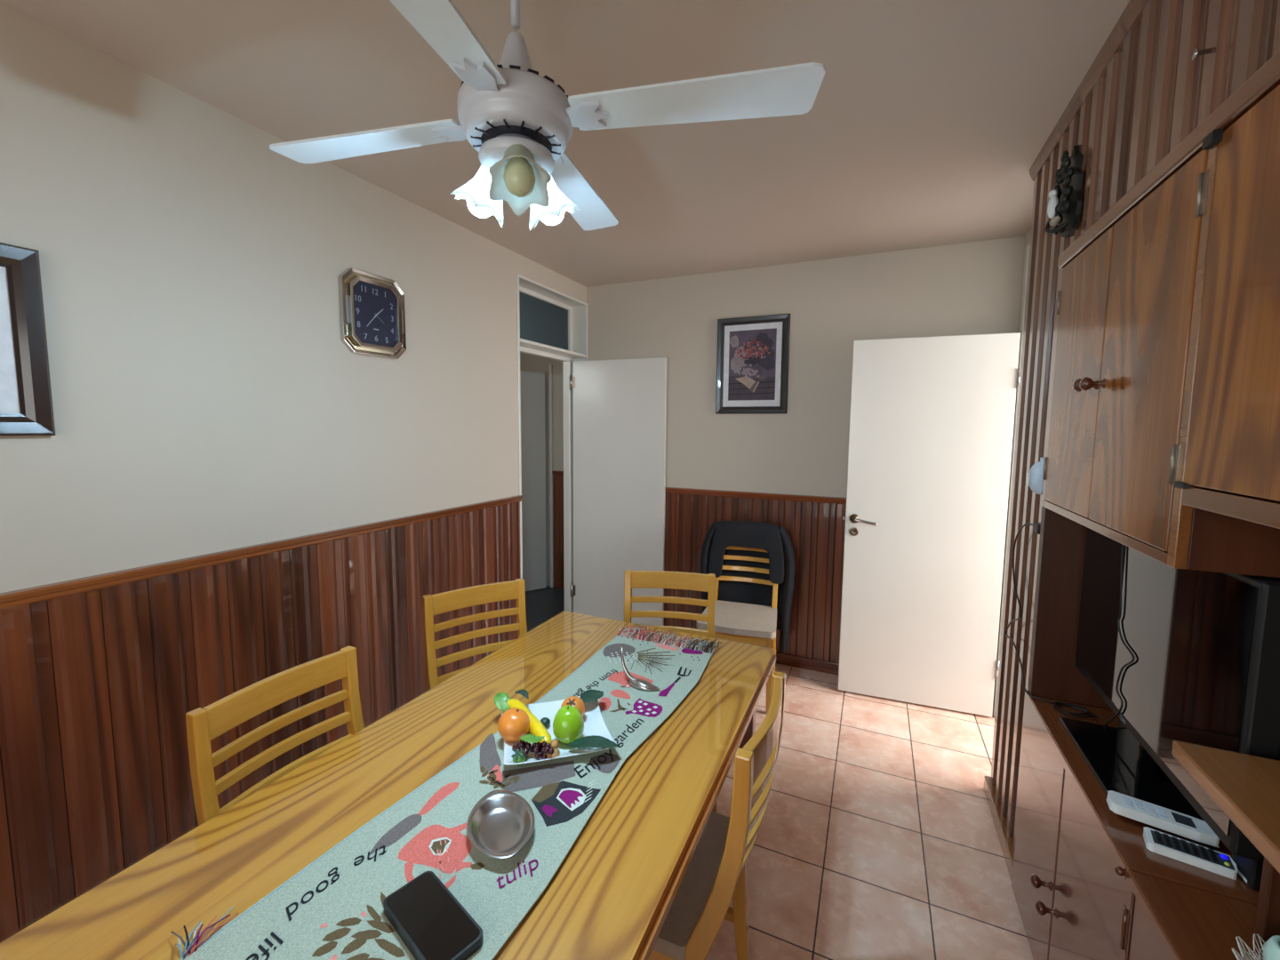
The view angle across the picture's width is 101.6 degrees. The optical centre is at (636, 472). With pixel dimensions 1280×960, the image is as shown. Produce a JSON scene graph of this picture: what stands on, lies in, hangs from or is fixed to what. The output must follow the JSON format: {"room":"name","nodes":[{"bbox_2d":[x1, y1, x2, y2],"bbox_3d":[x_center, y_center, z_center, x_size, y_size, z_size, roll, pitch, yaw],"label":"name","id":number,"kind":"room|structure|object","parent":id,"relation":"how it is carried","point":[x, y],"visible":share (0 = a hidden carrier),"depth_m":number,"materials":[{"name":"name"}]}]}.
{"room":"dining room","nodes":[
{"label":"dining room","id":0,"kind":"room"},
{"bbox_2d":[0,2,586,592],"bbox_3d":[-1.437,0.104,1.772,0.150,2.549,4.800,3,6,24],"label":"wall","id":1,"kind":"structure","parent":0,"point":[208,396],"depth_m":1.68,"materials":[{"name":"beige paint"}]},
{"bbox_2d":[0,242,55,435],"bbox_3d":[-1.644,-0.305,1.059,0.024,0.465,0.620,3,6,24],"label":"framed picture","id":2,"kind":"object","parent":1,"relation":"attached to","point":[26,399],"visible":1,"depth_m":1.30},
{"bbox_2d":[0,501,520,943],"bbox_3d":[-1.519,0.862,1.476,0.015,1.092,3.875,3,6,24],"label":"wainscoting","id":3,"kind":"structure","parent":1,"relation":"attached to","point":[98,688],"depth_m":1.62,"materials":[{"name":"brown wood"}]},
{"bbox_2d":[0,495,522,608],"bbox_3d":[-1.509,0.308,1.424,0.026,0.040,3.878,3,6,24],"label":"trim","id":4,"kind":"structure","parent":1,"relation":"attached to","point":[42,593],"depth_m":1.68,"materials":[{"name":"brown wood"}]},
{"bbox_2d":[337,267,406,359],"bbox_3d":[-1.101,-0.664,2.202,0.035,0.336,0.304,3,6,24],"label":"wall clock","id":5,"kind":"object","parent":1,"relation":"attached to","point":[372,308],"visible":1,"depth_m":2.18,"materials":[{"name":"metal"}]},
{"bbox_2d":[519,286,572,351],"bbox_3d":[-0.653,-1.015,3.509,0.040,0.353,0.792,3,6,24],"label":"window","id":6,"kind":"structure","parent":1,"relation":"in","point":[545,320],"depth_m":3.56,"materials":[{"name":"grey glass"}]},
{"bbox_2d":[516,273,587,612],"bbox_3d":[-0.608,0.007,3.575,0.158,2.430,0.828,3,6,24],"label":"trim","id":7,"kind":"structure","parent":1,"relation":"attached to","point":[580,308],"depth_m":3.83,"materials":[{"name":"white paint"}]},
{"bbox_2d":[520,352,563,585],"bbox_3d":[-1.144,-0.085,3.884,1.500,2.549,2.500,3,6,24],"label":"wall","id":8,"kind":"structure","parent":0,"point":[527,362],"depth_m":4.87,"materials":[{"name":"beige paint"}]},
{"bbox_2d":[520,370,546,591],"bbox_3d":[-0.985,0.090,4.791,0.316,2.022,0.036,-3,6,-34],"label":"door","id":9,"kind":"structure","parent":8,"relation":"in","point":[532,383],"depth_m":4.79,"materials":[{"name":"white paint"}]},
{"bbox_2d":[548,364,553,587],"bbox_3d":[-0.797,0.051,4.904,0.030,2.100,0.025,3,6,24],"label":"trim","id":10,"kind":"structure","parent":8,"relation":"attached to","point":[550,366],"depth_m":4.89,"materials":[{"name":"white paint"}]},
{"bbox_2d":[552,470,563,475],"bbox_3d":[-0.544,0.011,4.784,0.525,0.040,0.026,3,6,24],"label":"trim","id":11,"kind":"structure","parent":8,"relation":"attached to","point":[555,472],"depth_m":4.86,"materials":[{"name":"brown wood"}]},
{"bbox_2d":[553,474,564,588],"bbox_3d":[-0.547,0.566,4.839,0.525,1.090,0.015,3,6,24],"label":"trim","id":12,"kind":"structure","parent":8,"relation":"attached to","point":[558,480],"depth_m":4.92,"materials":[{"name":"brown wood"}]},
{"bbox_2d":[0,0,1129,287],"bbox_3d":[0.157,-1.171,1.427,5.800,0.080,5.700,3,6,24],"label":"ceiling","id":13,"kind":"structure","parent":0,"point":[926,124],"depth_m":1.59,"materials":[{"name":"paint"}]},
{"bbox_2d":[269,0,825,231],"bbox_3d":[-0.237,-0.813,1.081,0.930,0.577,0.918,-3,6,-30],"label":"ceiling fan","id":14,"kind":"object","parent":13,"relation":"hanging from","point":[520,124],"visible":1,"depth_m":1.02,"materials":[{"name":"metal"}]},
{"bbox_2d":[525,585,1033,959],"bbox_3d":[0.135,1.431,1.663,5.800,0.052,5.700,3,6,24],"label":"floor","id":15,"kind":"structure","parent":0,"point":[876,838],"depth_m":1.98,"materials":[{"name":"tile"}]},
{"bbox_2d":[185,645,364,825],"bbox_3d":[-0.680,0.978,1.258,0.539,0.916,0.430,3,6,24],"label":"dining chair","id":16,"kind":"object","parent":15,"relation":"on","point":[206,724],"visible":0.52,"depth_m":1.29,"materials":[{"name":"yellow wood"}]},
{"bbox_2d":[0,610,775,959],"bbox_3d":[-0.287,1.059,1.285,0.914,0.754,1.842,3,6,24],"label":"dining table","id":17,"kind":"object","parent":15,"relation":"on","point":[612,894],"visible":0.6,"depth_m":1.05,"materials":[{"name":"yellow wood"}]},
{"bbox_2d":[170,624,722,959],"bbox_3d":[-0.224,0.668,1.311,0.501,0.020,1.568,3,6,24],"label":"table runner","id":18,"kind":"object","parent":17,"relation":"on","point":[332,908],"visible":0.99,"depth_m":0.98,"materials":[{"name":"fabric"}]},
{"bbox_2d":[383,871,483,959],"bbox_3d":[-0.324,0.710,0.826,0.176,0.016,0.084,5,7,41],"label":"phone","id":19,"kind":"object","parent":18,"relation":"on","point":[428,919],"visible":1,"depth_m":0.82,"materials":[{"name":"black plastic"}]},
{"bbox_2d":[466,790,534,858],"bbox_3d":[-0.264,0.689,1.016,0.127,0.024,0.186,-2,6,-22],"label":"metal dish","id":20,"kind":"object","parent":18,"relation":"on","point":[501,822],"visible":1,"depth_m":1.03,"materials":[{"name":"metal"}]},
{"bbox_2d":[500,696,616,765],"bbox_3d":[-0.209,0.657,1.339,0.267,0.029,0.267,-1,5,-16],"label":"plate","id":21,"kind":"object","parent":18,"relation":"on","point":[594,722],"visible":0.44,"depth_m":1.35,"materials":[{"name":"white ceramic"}]},
{"bbox_2d":[493,691,510,711],"bbox_3d":[-0.362,0.620,1.411,0.051,0.031,0.045,3,6,24],"label":"leaf","id":22,"kind":"object","parent":21,"relation":"on","point":[500,698],"visible":0.96,"depth_m":1.41,"materials":[{"name":"green plant"}]},
{"bbox_2d":[497,707,530,741],"bbox_3d":[-0.305,0.628,1.302,0.079,0.076,0.079,-4,7,-41],"label":"orange","id":23,"kind":"object","parent":21,"relation":"on","point":[514,723],"visible":1,"depth_m":1.27,"materials":[{"name":"orange food"}]},
{"bbox_2d":[511,749,526,766],"bbox_3d":[-0.271,0.659,1.206,0.032,0.032,0.032,5,7,41],"label":"fruit","id":24,"kind":"object","parent":21,"relation":"on","point":[518,756],"visible":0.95,"depth_m":1.20,"materials":[{"name":"green plastic"}]},
{"bbox_2d":[514,688,528,699],"bbox_3d":[-0.312,0.610,1.437,0.046,0.015,0.024,3,6,24],"label":"leaf","id":25,"kind":"object","parent":21,"relation":"on","point":[524,692],"visible":1,"depth_m":1.44,"materials":[{"name":"green plant"}]},
{"bbox_2d":[504,697,551,743],"bbox_3d":[-0.278,0.642,1.349,0.044,0.048,0.227,-4,7,-38],"label":"banana","id":26,"kind":"object","parent":21,"relation":"on","point":[537,728],"visible":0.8,"depth_m":1.32,"materials":[{"name":"yellow plastic"}]},
{"bbox_2d":[512,739,554,759],"bbox_3d":[-0.244,0.653,1.232,0.114,0.036,0.061,1,5,9],"label":"grape bunch","id":27,"kind":"object","parent":21,"relation":"on","point":[538,748],"visible":0.91,"depth_m":1.23,"materials":[{"name":"purple food"}]},
{"bbox_2d":[520,734,544,743],"bbox_3d":[-0.250,0.633,1.241,0.060,0.014,0.034,3,6,24],"label":"leaf","id":28,"kind":"object","parent":27,"relation":"on","point":[529,738],"visible":1,"depth_m":1.24,"materials":[{"name":"green plant"}]},
{"bbox_2d":[540,717,550,727],"bbox_3d":[-0.239,0.652,1.364,0.028,0.022,0.028,3,6,24],"label":"fruit","id":29,"kind":"object","parent":21,"relation":"on","point":[545,721],"visible":0.71,"depth_m":1.36,"materials":[{"name":"green plant"}]},
{"bbox_2d":[542,752,551,760],"bbox_3d":[-0.209,0.664,1.226,0.025,0.023,0.025,3,6,24],"label":"nut","id":30,"kind":"object","parent":21,"relation":"on","point":[548,754],"visible":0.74,"depth_m":1.22,"materials":[{"name":"brown food"}]},
{"bbox_2d":[549,739,559,748],"bbox_3d":[-0.196,0.649,1.245,0.025,0.023,0.025,3,6,24],"label":"nut","id":31,"kind":"object","parent":21,"relation":"on","point":[555,744],"visible":0.8,"depth_m":1.24,"materials":[{"name":"brown food"}]},
{"bbox_2d":[552,748,559,759],"bbox_3d":[-0.193,0.663,1.234,0.025,0.023,0.025,3,6,24],"label":"nut","id":32,"kind":"object","parent":21,"relation":"on","point":[556,753],"visible":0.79,"depth_m":1.23,"materials":[{"name":"beige food"}]},
{"bbox_2d":[552,704,583,743],"bbox_3d":[-0.169,0.626,1.302,0.078,0.088,0.077,2,5,18],"label":"apple","id":33,"kind":"object","parent":21,"relation":"on","point":[568,724],"visible":1,"depth_m":1.27,"materials":[{"name":"green food"}]},
{"bbox_2d":[560,696,584,716],"bbox_3d":[-0.169,0.631,1.394,0.065,0.063,0.066,-4,7,-44],"label":"mandarin","id":34,"kind":"object","parent":21,"relation":"on","point":[576,701],"visible":0.5,"depth_m":1.38,"materials":[{"name":"orange food"}]},
{"bbox_2d":[579,689,604,703],"bbox_3d":[-0.124,0.623,1.455,0.065,0.012,0.070,1,5,2],"label":"leaf","id":35,"kind":"object","parent":21,"relation":"on","point":[589,695],"visible":0.88,"depth_m":1.46,"materials":[{"name":"green plant"}]},
{"bbox_2d":[568,735,619,750],"bbox_3d":[-0.103,0.650,1.245,0.123,0.020,0.059,3,6,24],"label":"leaf","id":36,"kind":"object","parent":21,"relation":"on","point":[596,742],"visible":1,"depth_m":1.25,"materials":[{"name":"green plant"}]},
{"bbox_2d":[618,644,659,690],"bbox_3d":[-0.003,0.598,1.603,0.168,0.100,0.050,5,7,38],"label":"metal ornament","id":37,"kind":"object","parent":18,"relation":"on","point":[636,683],"visible":1,"depth_m":1.59,"materials":[{"name":"metal"}]},
{"bbox_2d":[423,578,527,690],"bbox_3d":[-0.490,0.922,1.891,0.430,0.916,0.539,-3,6,-36],"label":"dining chair","id":38,"kind":"object","parent":15,"relation":"on","point":[444,602],"visible":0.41,"depth_m":2.03,"materials":[{"name":"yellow wood"}]},
{"bbox_2d":[624,569,716,812],"bbox_3d":[0.110,0.910,2.076,0.430,0.916,0.539,1,5,8],"label":"dining chair","id":39,"kind":"object","parent":15,"relation":"on","point":[703,582],"visible":0.33,"depth_m":2.28,"materials":[{"name":"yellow wood"}]},
{"bbox_2d":[648,671,785,959],"bbox_3d":[0.070,0.978,1.327,0.539,0.916,0.430,3,6,25],"label":"dining chair","id":40,"kind":"object","parent":15,"relation":"on","point":[716,874],"visible":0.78,"depth_m":1.12,"materials":[{"name":"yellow wood"}]},
{"bbox_2d":[696,545,778,713],"bbox_3d":[0.615,0.824,3.074,0.430,0.916,0.539,2,5,18],"label":"dining chair","id":41,"kind":"object","parent":15,"relation":"on","point":[740,622],"visible":0.52,"depth_m":2.99,"materials":[{"name":"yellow wood"}]},
{"bbox_2d":[699,520,795,652],"bbox_3d":[0.688,0.702,3.280,0.590,0.797,0.130,2,5,18],"label":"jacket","id":42,"kind":"object","parent":41,"relation":"hanging from","point":[772,538],"visible":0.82,"depth_m":3.25,"materials":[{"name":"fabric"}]},
{"bbox_2d":[1011,701,1135,959],"bbox_3d":[1.280,1.105,1.261,0.524,0.692,0.769,3,6,24],"label":"base cabinet","id":43,"kind":"object","parent":15,"relation":"on","point":[1073,904],"visible":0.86,"depth_m":1.32,"materials":[{"name":"brown wood"}]},
{"bbox_2d":[1024,689,1259,904],"bbox_3d":[1.300,0.745,1.234,0.498,0.027,0.744,3,6,24],"label":"countertop","id":44,"kind":"structure","parent":43,"relation":"on","point":[1123,836],"depth_m":1.09,"materials":[{"name":"brown wood"}]},
{"bbox_2d":[1027,506,1279,709],"bbox_3d":[1.119,0.473,0.781,0.478,0.590,1.672,3,6,24],"label":"panel","id":45,"kind":"object","parent":44,"relation":"on","point":[1053,672],"visible":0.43,"depth_m":1.58,"materials":[{"name":"brown wood"}]},
{"bbox_2d":[1105,790,1219,847],"bbox_3d":[1.093,0.719,1.089,0.164,0.028,0.052,4,6,32],"label":"remote control","id":46,"kind":"object","parent":44,"relation":"on","point":[1186,826],"visible":0.95,"depth_m":1.08,"materials":[{"name":"plastic"}]},
{"bbox_2d":[1058,527,1279,862],"bbox_3d":[1.188,0.439,1.200,0.185,0.586,0.769,3,6,24],"label":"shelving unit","id":47,"kind":"object","parent":44,"relation":"on","point":[1204,671],"visible":0.91,"depth_m":1.07,"materials":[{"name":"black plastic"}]},
{"bbox_2d":[1104,544,1134,732],"bbox_3d":[1.207,0.421,1.306,0.022,0.575,0.203,4,6,33],"label":"cable","id":48,"kind":"object","parent":47,"relation":"hanging from","point":[1122,549],"visible":0.99,"depth_m":1.29,"materials":[{"name":"black plastic"}]},
{"bbox_2d":[1143,826,1237,879],"bbox_3d":[1.077,0.738,1.017,0.124,0.022,0.054,4,6,36],"label":"remote control","id":49,"kind":"object","parent":44,"relation":"on","point":[1157,842],"visible":1,"depth_m":1.01,"materials":[{"name":"plastic"}]},
{"bbox_2d":[1232,854,1263,891],"bbox_3d":[1.173,0.689,0.945,0.106,0.135,0.060,3,6,24],"label":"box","id":50,"kind":"object","parent":44,"relation":"on","point":[1250,870],"visible":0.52,"depth_m":0.95,"materials":[{"name":"black plastic"}]},
{"bbox_2d":[1128,898,1169,959],"bbox_3d":[0.932,1.171,0.502,0.524,0.692,0.900,3,6,24],"label":"base cabinet","id":51,"kind":"object","parent":15,"relation":"on","point":[1145,944],"visible":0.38,"depth_m":0.93,"materials":[{"name":"brown wood"}]},
{"bbox_2d":[1126,870,1263,959],"bbox_3d":[0.959,0.812,0.473,0.484,0.026,0.926,3,6,24],"label":"countertop","id":52,"kind":"structure","parent":51,"relation":"on","point":[1189,923],"depth_m":0.89,"materials":[{"name":"brown wood"}]},
{"bbox_2d":[1171,740,1279,948],"bbox_3d":[0.934,0.647,0.421,0.452,0.310,0.838,3,6,24],"label":"shelf","id":53,"kind":"object","parent":52,"relation":"on","point":[1246,788],"visible":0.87,"depth_m":0.79,"materials":[{"name":"brown wood"}]},
{"bbox_2d":[1232,934,1264,959],"bbox_3d":[0.978,0.757,0.754,0.159,0.033,0.159,3,6,24],"label":"doily","id":54,"kind":"object","parent":52,"relation":"on","point":[1236,953],"visible":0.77,"depth_m":0.82,"materials":[{"name":"white fabric"}]},
{"bbox_2d":[1263,935,1279,959],"bbox_3d":[0.977,0.737,0.769,0.072,0.066,0.072,3,6,24],"label":"pot","id":55,"kind":"object","parent":54,"relation":"on","point":[1271,948],"visible":1,"depth_m":0.78,"materials":[{"name":"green ceramic"}]},
{"bbox_2d":[586,235,1024,497],"bbox_3d":[0.837,-0.027,3.421,2.910,2.549,0.100,3,6,24],"label":"wall","id":56,"kind":"structure","parent":0,"point":[972,288],"depth_m":3.25,"materials":[{"name":"beige paint"}]},
{"bbox_2d":[569,357,667,625],"bbox_3d":[-0.152,0.198,3.776,0.750,2.004,0.045,3,6,22],"label":"door","id":57,"kind":"structure","parent":56,"relation":"in","point":[620,405],"depth_m":3.75,"materials":[{"name":"white paint"}]},
{"bbox_2d":[715,313,790,413],"bbox_3d":[0.738,-0.687,3.340,0.458,0.612,0.024,3,6,24],"label":"framed picture","id":58,"kind":"object","parent":56,"relation":"attached to","point":[753,353],"visible":1,"depth_m":3.34},
{"bbox_2d":[728,328,776,400],"bbox_3d":[0.738,-0.688,3.342,0.301,0.445,0.008,3,6,24],"label":"print","id":59,"kind":"object","parent":58,"relation":"attached to","point":[752,352],"depth_m":3.34},
{"bbox_2d":[664,492,846,663],"bbox_3d":[0.813,0.666,3.433,2.580,1.017,0.009,3,6,24],"label":"trim","id":60,"kind":"structure","parent":56,"relation":"attached to","point":[815,531],"depth_m":3.33,"materials":[{"name":"brown wood"}]},
{"bbox_2d":[665,487,846,503],"bbox_3d":[0.823,0.150,3.374,2.580,0.040,0.026,3,6,24],"label":"trim","id":61,"kind":"structure","parent":56,"relation":"attached to","point":[671,490],"depth_m":3.38,"materials":[{"name":"brown wood"}]},
{"bbox_2d":[775,651,839,675],"bbox_3d":[0.810,1.209,3.474,2.590,0.078,0.022,3,6,24],"label":"baseboard","id":62,"kind":"structure","parent":56,"relation":"attached to","point":[783,659],"depth_m":3.34,"materials":[{"name":"brown wood"}]},
{"bbox_2d":[837,332,1020,717],"bbox_3d":[1.547,0.288,2.827,0.796,2.016,0.091,2,6,21],"label":"door","id":63,"kind":"structure","parent":56,"relation":"in","point":[932,419],"depth_m":2.82,"materials":[{"name":"white paint"}]},
{"bbox_2d":[990,184,1034,776],"bbox_3d":[1.812,0.073,2.402,0.285,2.549,0.752,3,6,24],"label":"door frame","id":64,"kind":"structure","parent":56,"relation":"attached to","point":[1027,255],"depth_m":2.69,"materials":[{"name":"white paint"}]},
{"bbox_2d":[1017,228,1031,332],"bbox_3d":[1.899,0.073,2.419,0.140,2.549,0.848,3,6,24],"label":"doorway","id":65,"kind":"structure","parent":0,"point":[1027,242],"depth_m":2.71,"materials":[{"name":"beige paint"}]},
{"bbox_3d":[0.975,0.261,0.264,0.522,2.549,3.848,3,6,24],"label":"wall","id":66,"kind":"structure","parent":0,"visible":0},
{"bbox_2d":[983,775,1014,880],"bbox_3d":[1.393,1.357,1.982,0.033,0.062,0.585,3,6,24],"label":"baseboard","id":67,"kind":"structure","parent":66,"relation":"attached to","point":[1006,842],"depth_m":1.98,"materials":[{"name":"brown wood"}]},
{"bbox_2d":[1026,457,1044,494],"bbox_3d":[1.310,0.011,1.690,0.068,0.120,0.058,3,6,24],"label":"air freshener","id":68,"kind":"object","parent":66,"relation":"attached to","point":[1035,478],"visible":0.65,"depth_m":1.68,"materials":[{"name":"plastic"}]},
{"bbox_2d":[1026,472,1030,486],"bbox_3d":[1.280,0.021,1.705,0.002,0.040,0.028,3,6,24],"label":"light switch","id":69,"kind":"object","parent":68,"relation":"attached to","point":[1028,474],"depth_m":1.70,"materials":[{"name":"plastic"}]},
{"bbox_2d":[990,94,1092,850],"bbox_3d":[1.407,0.095,1.849,0.017,2.499,0.595,3,6,24],"label":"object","id":70,"kind":"structure","parent":66,"relation":"attached to","point":[1044,274],"depth_m":1.90,"materials":[{"name":"brown wood"}]},
{"bbox_2d":[1005,522,1095,717],"bbox_3d":[1.314,0.421,1.743,0.128,0.522,0.549,2,5,12],"label":"power cable","id":71,"kind":"object","parent":66,"relation":"hanging from","point":[1036,526],"visible":0.98,"depth_m":1.67,"materials":[{"name":"black plastic"}]},
{"bbox_2d":[1044,144,1083,237],"bbox_3d":[1.289,-0.848,1.586,0.066,0.263,0.170,3,6,24],"label":"wall ornament","id":72,"kind":"object","parent":66,"relation":"attached to","point":[1066,212],"visible":1,"depth_m":1.55,"materials":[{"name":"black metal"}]},
{"bbox_2d":[1029,0,1148,180],"bbox_3d":[0.735,-0.999,0.271,0.033,0.045,3.860,3,6,24],"label":"trim","id":73,"kind":"structure","parent":66,"relation":"attached to","point":[1132,14],"depth_m":1.45,"materials":[{"name":"brown wood"}]},
{"bbox_2d":[1041,144,1279,577],"bbox_3d":[1.288,-0.209,1.134,0.524,0.708,0.785,3,6,24],"label":"upper cabinet","id":74,"kind":"object","parent":66,"relation":"attached to","point":[1128,312],"visible":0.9,"depth_m":1.03,"materials":[{"name":"brown wood"}]},
{"bbox_2d":[1057,49,1279,268],"bbox_3d":[0.845,-0.540,0.598,0.057,0.038,2.072,3,6,24],"label":"trim","id":75,"kind":"structure","parent":66,"relation":"attached to","point":[1263,81],"depth_m":0.91,"materials":[{"name":"brown wood"}]},
{"bbox_2d":[1080,0,1279,235],"bbox_3d":[0.876,-0.801,0.583,0.017,0.494,2.000,3,6,24],"label":"wall paneling","id":76,"kind":"structure","parent":66,"relation":"attached to","point":[1151,95],"depth_m":1.09,"materials":[{"name":"brown wood"}]},
{"bbox_2d":[1191,48,1211,60],"bbox_3d":[1.011,-0.751,0.933,0.023,0.018,0.017,3,6,24],"label":"nail","id":77,"kind":"object","parent":66,"relation":"attached to","point":[1196,52],"visible":1,"depth_m":0.93,"materials":[{"name":"metal"}]},
{"bbox_2d":[1174,83,1279,528],"bbox_3d":[0.957,-0.199,0.369,0.492,0.598,0.896,3,6,24],"label":"upper cabinet","id":78,"kind":"object","parent":66,"relation":"attached to","point":[1232,468],"visible":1,"depth_m":0.76,"materials":[{"name":"brown wood"}]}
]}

